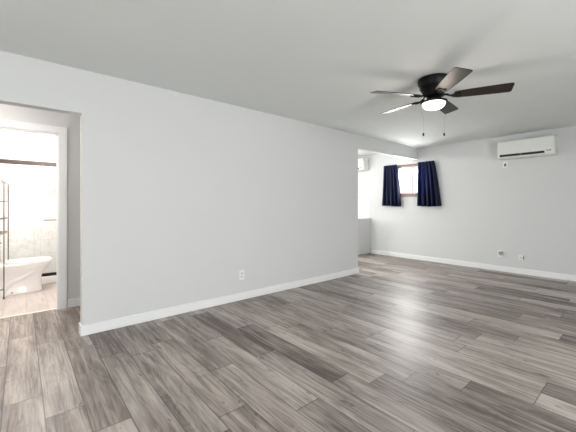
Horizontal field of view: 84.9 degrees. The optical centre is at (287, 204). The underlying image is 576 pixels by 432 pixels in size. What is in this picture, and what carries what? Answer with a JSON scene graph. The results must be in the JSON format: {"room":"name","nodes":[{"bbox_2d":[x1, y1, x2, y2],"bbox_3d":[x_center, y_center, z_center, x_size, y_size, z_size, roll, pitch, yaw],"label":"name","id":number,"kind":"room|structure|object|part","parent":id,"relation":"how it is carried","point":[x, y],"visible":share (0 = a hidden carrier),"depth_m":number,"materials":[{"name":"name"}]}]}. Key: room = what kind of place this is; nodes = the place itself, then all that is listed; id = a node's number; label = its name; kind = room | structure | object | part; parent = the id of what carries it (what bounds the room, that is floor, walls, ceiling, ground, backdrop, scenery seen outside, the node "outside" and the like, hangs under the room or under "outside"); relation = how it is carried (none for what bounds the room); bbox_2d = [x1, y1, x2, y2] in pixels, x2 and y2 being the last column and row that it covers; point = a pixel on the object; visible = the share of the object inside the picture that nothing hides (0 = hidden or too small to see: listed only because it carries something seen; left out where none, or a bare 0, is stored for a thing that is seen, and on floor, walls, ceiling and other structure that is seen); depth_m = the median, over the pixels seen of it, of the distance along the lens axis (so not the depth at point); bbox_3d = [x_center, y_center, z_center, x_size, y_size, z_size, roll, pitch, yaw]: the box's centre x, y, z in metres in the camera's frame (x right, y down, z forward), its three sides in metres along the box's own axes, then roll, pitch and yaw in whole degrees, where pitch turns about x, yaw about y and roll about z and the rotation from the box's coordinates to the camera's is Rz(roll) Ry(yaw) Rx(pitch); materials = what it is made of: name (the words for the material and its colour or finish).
{"room":"empty living room","nodes":[
{"label":"empty living room","id":0,"kind":"room"},
{"bbox_2d":[0,130,56,159],"bbox_3d":[-3.660,-0.020,4.416,1.170,2.440,2.330,0,0,-40],"label":"wall","id":1,"kind":"structure","parent":0,"point":[12,143],"depth_m":5.24,"materials":[{"name":"paint"}]},
{"bbox_2d":[0,156,56,272],"bbox_3d":[-4.109,0.210,4.946,0.970,1.980,0.740,0,0,-40],"label":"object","id":2,"kind":"structure","parent":1,"relation":"attached to","point":[32,188],"depth_m":5.25,"materials":[{"name":"stone"}]},
{"bbox_2d":[0,104,79,299],"bbox_3d":[-3.077,-0.020,2.701,3.400,2.440,1.040,0,0,-40],"label":"wall","id":3,"kind":"structure","parent":0,"point":[7,112],"depth_m":3.69,"materials":[{"name":"paint"}]},
{"bbox_2d":[0,308,56,318],"bbox_3d":[-2.943,1.197,3.418,0.703,0.006,0.040,0,0,-40],"label":"trim","id":4,"kind":"structure","parent":3,"relation":"attached to","point":[53,308],"depth_m":3.47,"materials":[{"name":"metal"}]},
{"bbox_2d":[0,119,66,309],"bbox_3d":[-2.940,0.151,3.415,0.885,2.098,0.128,0,0,-40],"label":"door frame","id":5,"kind":"structure","parent":3,"relation":"in","point":[10,125],"depth_m":3.61,"materials":[{"name":"paint"}]},
{"bbox_2d":[67,298,79,307],"bbox_3d":[-2.341,1.151,3.852,0.588,0.097,0.015,0,0,-40],"label":"baseboard","id":6,"kind":"structure","parent":3,"relation":"attached to","point":[75,302],"depth_m":3.69,"materials":[{"name":"paint"}]},
{"bbox_2d":[0,50,417,324],"bbox_3d":[-0.596,-0.020,4.051,8.930,2.440,0.110,0,0,-40],"label":"wall","id":7,"kind":"structure","parent":0,"point":[181,194],"depth_m":3.54,"materials":[{"name":"paint"}]},
{"bbox_2d":[78,268,358,336],"bbox_3d":[-0.360,1.151,4.241,4.113,0.097,0.125,0,0,-40],"label":"baseboard","id":8,"kind":"structure","parent":7,"relation":"attached to","point":[97,327],"depth_m":3.58,"materials":[{"name":"paint"}]},
{"bbox_2d":[239,270,243,279],"bbox_3d":[-0.585,0.885,3.982,0.074,0.120,0.010,0,0,-40],"label":"wall outlet","id":9,"kind":"object","parent":7,"relation":"attached to","point":[241,272],"visible":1,"depth_m":3.98,"materials":[{"name":"plastic"}]},
{"bbox_2d":[0,253,575,431],"bbox_3d":[0.300,1.250,3.008,9.150,0.100,9.600,0,0,-40],"label":"floor","id":10,"kind":"structure","parent":0,"point":[397,344],"depth_m":2.43,"materials":[{"name":"grey laminate"}]},
{"bbox_2d":[0,180,8,298],"bbox_3d":[-3.866,0.436,4.156,0.274,1.526,0.544,0,0,-40],"label":"storage rack","id":11,"kind":"object","parent":10,"relation":"on","point":[3,218],"visible":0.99,"depth_m":4.02,"materials":[{"name":"metal"}]},
{"bbox_3d":[-3.625,0.450,4.019,0.024,1.499,0.024,0,0,-40],"label":"leg","id":12,"kind":"part","parent":11,"relation":"part of","materials":[{"name":"metal"}]},
{"bbox_3d":[-3.938,0.450,4.435,0.024,1.499,0.024,0,0,-40],"label":"leg","id":13,"kind":"part","parent":11,"relation":"part of","materials":[{"name":"metal"}]},
{"bbox_2d":[0,235,51,296],"bbox_3d":[-3.711,0.802,4.327,0.760,0.794,0.420,0,0,-40],"label":"toilet","id":14,"kind":"object","parent":10,"relation":"on","point":[22,275],"visible":0.97,"depth_m":4.26,"materials":[{"name":"ceramic"}]},
{"bbox_3d":[-3.617,0.789,4.406,0.513,0.018,0.380,0,0,-40],"label":"seat","id":15,"kind":"part","parent":14,"relation":"part of","materials":[{"name":"plastic"}]},
{"bbox_3d":[-3.620,0.765,4.404,0.515,0.024,0.374,0,0,-40],"label":"lid","id":16,"kind":"part","parent":14,"relation":"part of","materials":[{"name":"plastic"}]},
{"bbox_2d":[42,275,56,283],"bbox_3d":[-3.889,1.143,4.674,0.953,0.115,0.120,0,0,-40],"label":"shower curb","id":17,"kind":"object","parent":10,"relation":"on","point":[46,279],"depth_m":4.81,"materials":[{"name":"ceramic"}]},
{"bbox_2d":[0,159,56,276],"bbox_3d":[-3.869,0.214,4.652,0.954,1.739,0.078,0,0,-40],"label":"shower door","id":18,"kind":"structure","parent":17,"relation":"on","point":[4,161],"depth_m":4.71,"materials":[{"name":"black metal"}]},
{"bbox_3d":[-3.875,-0.625,4.659,0.954,0.060,0.060,0,0,-40],"label":"rail","id":19,"kind":"part","parent":18,"relation":"part of","materials":[{"name":"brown metal"}]},
{"bbox_3d":[-3.875,1.063,4.659,0.954,0.042,0.060,0,0,-40],"label":"rail","id":20,"kind":"part","parent":18,"relation":"part of","materials":[{"name":"black metal"}]},
{"bbox_2d":[358,220,369,254],"bbox_3d":[1.353,0.782,8.172,0.594,0.834,1.445,0,0,-40],"label":"base cabinet","id":21,"kind":"object","parent":10,"relation":"on","point":[363,225],"visible":0.14,"depth_m":7.63,"materials":[{"name":"paint"}]},
{"bbox_2d":[0,0,575,156],"bbox_3d":[0.284,-1.290,3.027,9.150,0.100,9.650,0,0,-40],"label":"ceiling","id":22,"kind":"structure","parent":0,"point":[318,62],"depth_m":2.56,"materials":[{"name":"paint"}]},
{"bbox_2d":[370,67,514,135],"bbox_3d":[1.436,-0.959,3.123,1.248,0.563,1.254,0,0,-40],"label":"ceiling fan","id":23,"kind":"object","parent":22,"relation":"hanging from","point":[433,87],"visible":1,"depth_m":2.98,"materials":[{"name":"black metal"}]},
{"bbox_3d":[1.028,-1.060,3.002,0.473,0.006,0.148,0,13,-12],"label":"blade","id":24,"kind":"part","parent":23,"relation":"part of","materials":[{"name":"wood"}]},
{"bbox_3d":[1.222,-1.060,3.446,0.148,0.006,0.473,-15,8,-30],"label":"blade","id":25,"kind":"part","parent":23,"relation":"part of","materials":[{"name":"brown wood"}]},
{"bbox_3d":[1.430,-0.973,3.091,0.208,0.071,0.208,0,0,-40],"label":"lamp shade","id":26,"kind":"part","parent":23,"relation":"part of","materials":[{"name":"white glass"}]},
{"bbox_3d":[1.704,-1.060,3.398,0.148,0.006,0.473,-17,-11,40],"label":"blade","id":27,"kind":"part","parent":23,"relation":"part of","materials":[{"name":"brown wood"}]},
{"bbox_3d":[1.390,-1.060,2.681,0.148,0.006,0.473,13,1,5],"label":"blade","id":28,"kind":"part","parent":23,"relation":"part of","materials":[{"name":"brown wood"}]},
{"bbox_3d":[1.808,-1.060,2.926,0.473,0.006,0.148,0,-13,24],"label":"blade","id":29,"kind":"part","parent":23,"relation":"part of","materials":[{"name":"brown wood"}]},
{"bbox_2d":[358,126,575,274],"bbox_3d":[3.906,-0.020,5.738,0.120,2.440,9.100,0,0,-40],"label":"wall","id":30,"kind":"structure","parent":0,"point":[527,208],"depth_m":5.87,"materials":[{"name":"paint"}]},
{"bbox_2d":[358,158,368,170],"bbox_3d":[1.678,-1.012,8.097,0.227,0.294,0.780,0,0,-40],"label":"air conditioner","id":31,"kind":"object","parent":30,"relation":"attached to","point":[363,163],"visible":0.44,"depth_m":7.80,"materials":[{"name":"plastic"}]},
{"bbox_3d":[1.597,-1.045,8.029,0.006,0.180,0.764,0,0,-40],"label":"panel","id":32,"kind":"part","parent":31,"relation":"part of","materials":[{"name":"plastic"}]},
{"bbox_2d":[358,199,369,217],"bbox_3d":[1.512,0.091,8.458,0.012,0.472,1.615,0,0,-40],"label":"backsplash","id":33,"kind":"structure","parent":30,"relation":"attached to","point":[363,204],"depth_m":7.97,"materials":[{"name":"white tile"}]},
{"bbox_2d":[397,163,417,196],"bbox_3d":[2.790,-0.547,7.041,0.136,0.725,0.890,0,0,-40],"label":"window","id":34,"kind":"structure","parent":30,"relation":"in","point":[413,194],"depth_m":7.05,"materials":[{"name":"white wood"}]},
{"bbox_2d":[371,250,575,281],"bbox_3d":[4.399,1.151,5.052,0.015,0.097,7.215,0,0,-40],"label":"baseboard","id":35,"kind":"structure","parent":30,"relation":"attached to","point":[560,276],"depth_m":5.88,"materials":[{"name":"paint"}]},
{"bbox_2d":[498,250,502,256],"bbox_3d":[3.832,0.880,5.697,0.045,0.120,0.082,0,0,-40],"label":"wall outlet","id":36,"kind":"object","parent":30,"relation":"attached to","point":[500,252],"visible":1,"depth_m":5.69,"materials":[{"name":"plastic"}]},
{"bbox_2d":[503,161,507,167],"bbox_3d":[3.895,-0.718,5.651,0.009,0.120,0.074,0,0,-40],"label":"wall outlet","id":37,"kind":"object","parent":30,"relation":"attached to","point":[505,164],"visible":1,"depth_m":5.65,"materials":[{"name":"plastic"}]},
{"bbox_2d":[498,135,557,159],"bbox_3d":[4.027,-0.965,5.326,0.227,0.309,0.785,0,0,-40],"label":"air conditioner","id":38,"kind":"object","parent":30,"relation":"attached to","point":[547,145],"visible":1,"depth_m":5.22,"materials":[{"name":"plastic"}]},
{"bbox_2d":[500,151,543,156],"bbox_3d":[3.929,-0.853,5.305,0.027,0.046,0.620,0,0,-40],"label":"vent","id":39,"kind":"object","parent":38,"relation":"attached to","point":[515,153],"depth_m":5.29,"materials":[{"name":"plastic"}]},
{"bbox_3d":[3.947,-1.000,5.258,0.006,0.190,0.769,0,0,-40],"label":"panel","id":40,"kind":"part","parent":38,"relation":"part of","materials":[{"name":"plastic"}]},
{"bbox_3d":[2.681,-0.895,7.047,0.055,0.060,1.198,0,0,-40],"label":"curtain rod","id":41,"kind":"object","parent":30,"relation":"attached to","visible":0},
{"bbox_2d":[382,164,400,205],"bbox_3d":[2.393,-0.449,7.313,0.108,0.964,0.512,0,0,-40],"label":"curtain","id":42,"kind":"object","parent":41,"relation":"hanging from","point":[391,196],"visible":1,"depth_m":7.30,"materials":[{"name":"blue fabric"}]},
{"bbox_2d":[417,160,441,206],"bbox_3d":[2.955,-0.449,6.650,0.107,0.964,0.522,0,0,-40],"label":"curtain","id":43,"kind":"object","parent":41,"relation":"hanging from","point":[428,192],"visible":1,"depth_m":6.64,"materials":[{"name":"blue fabric"}]}
]}

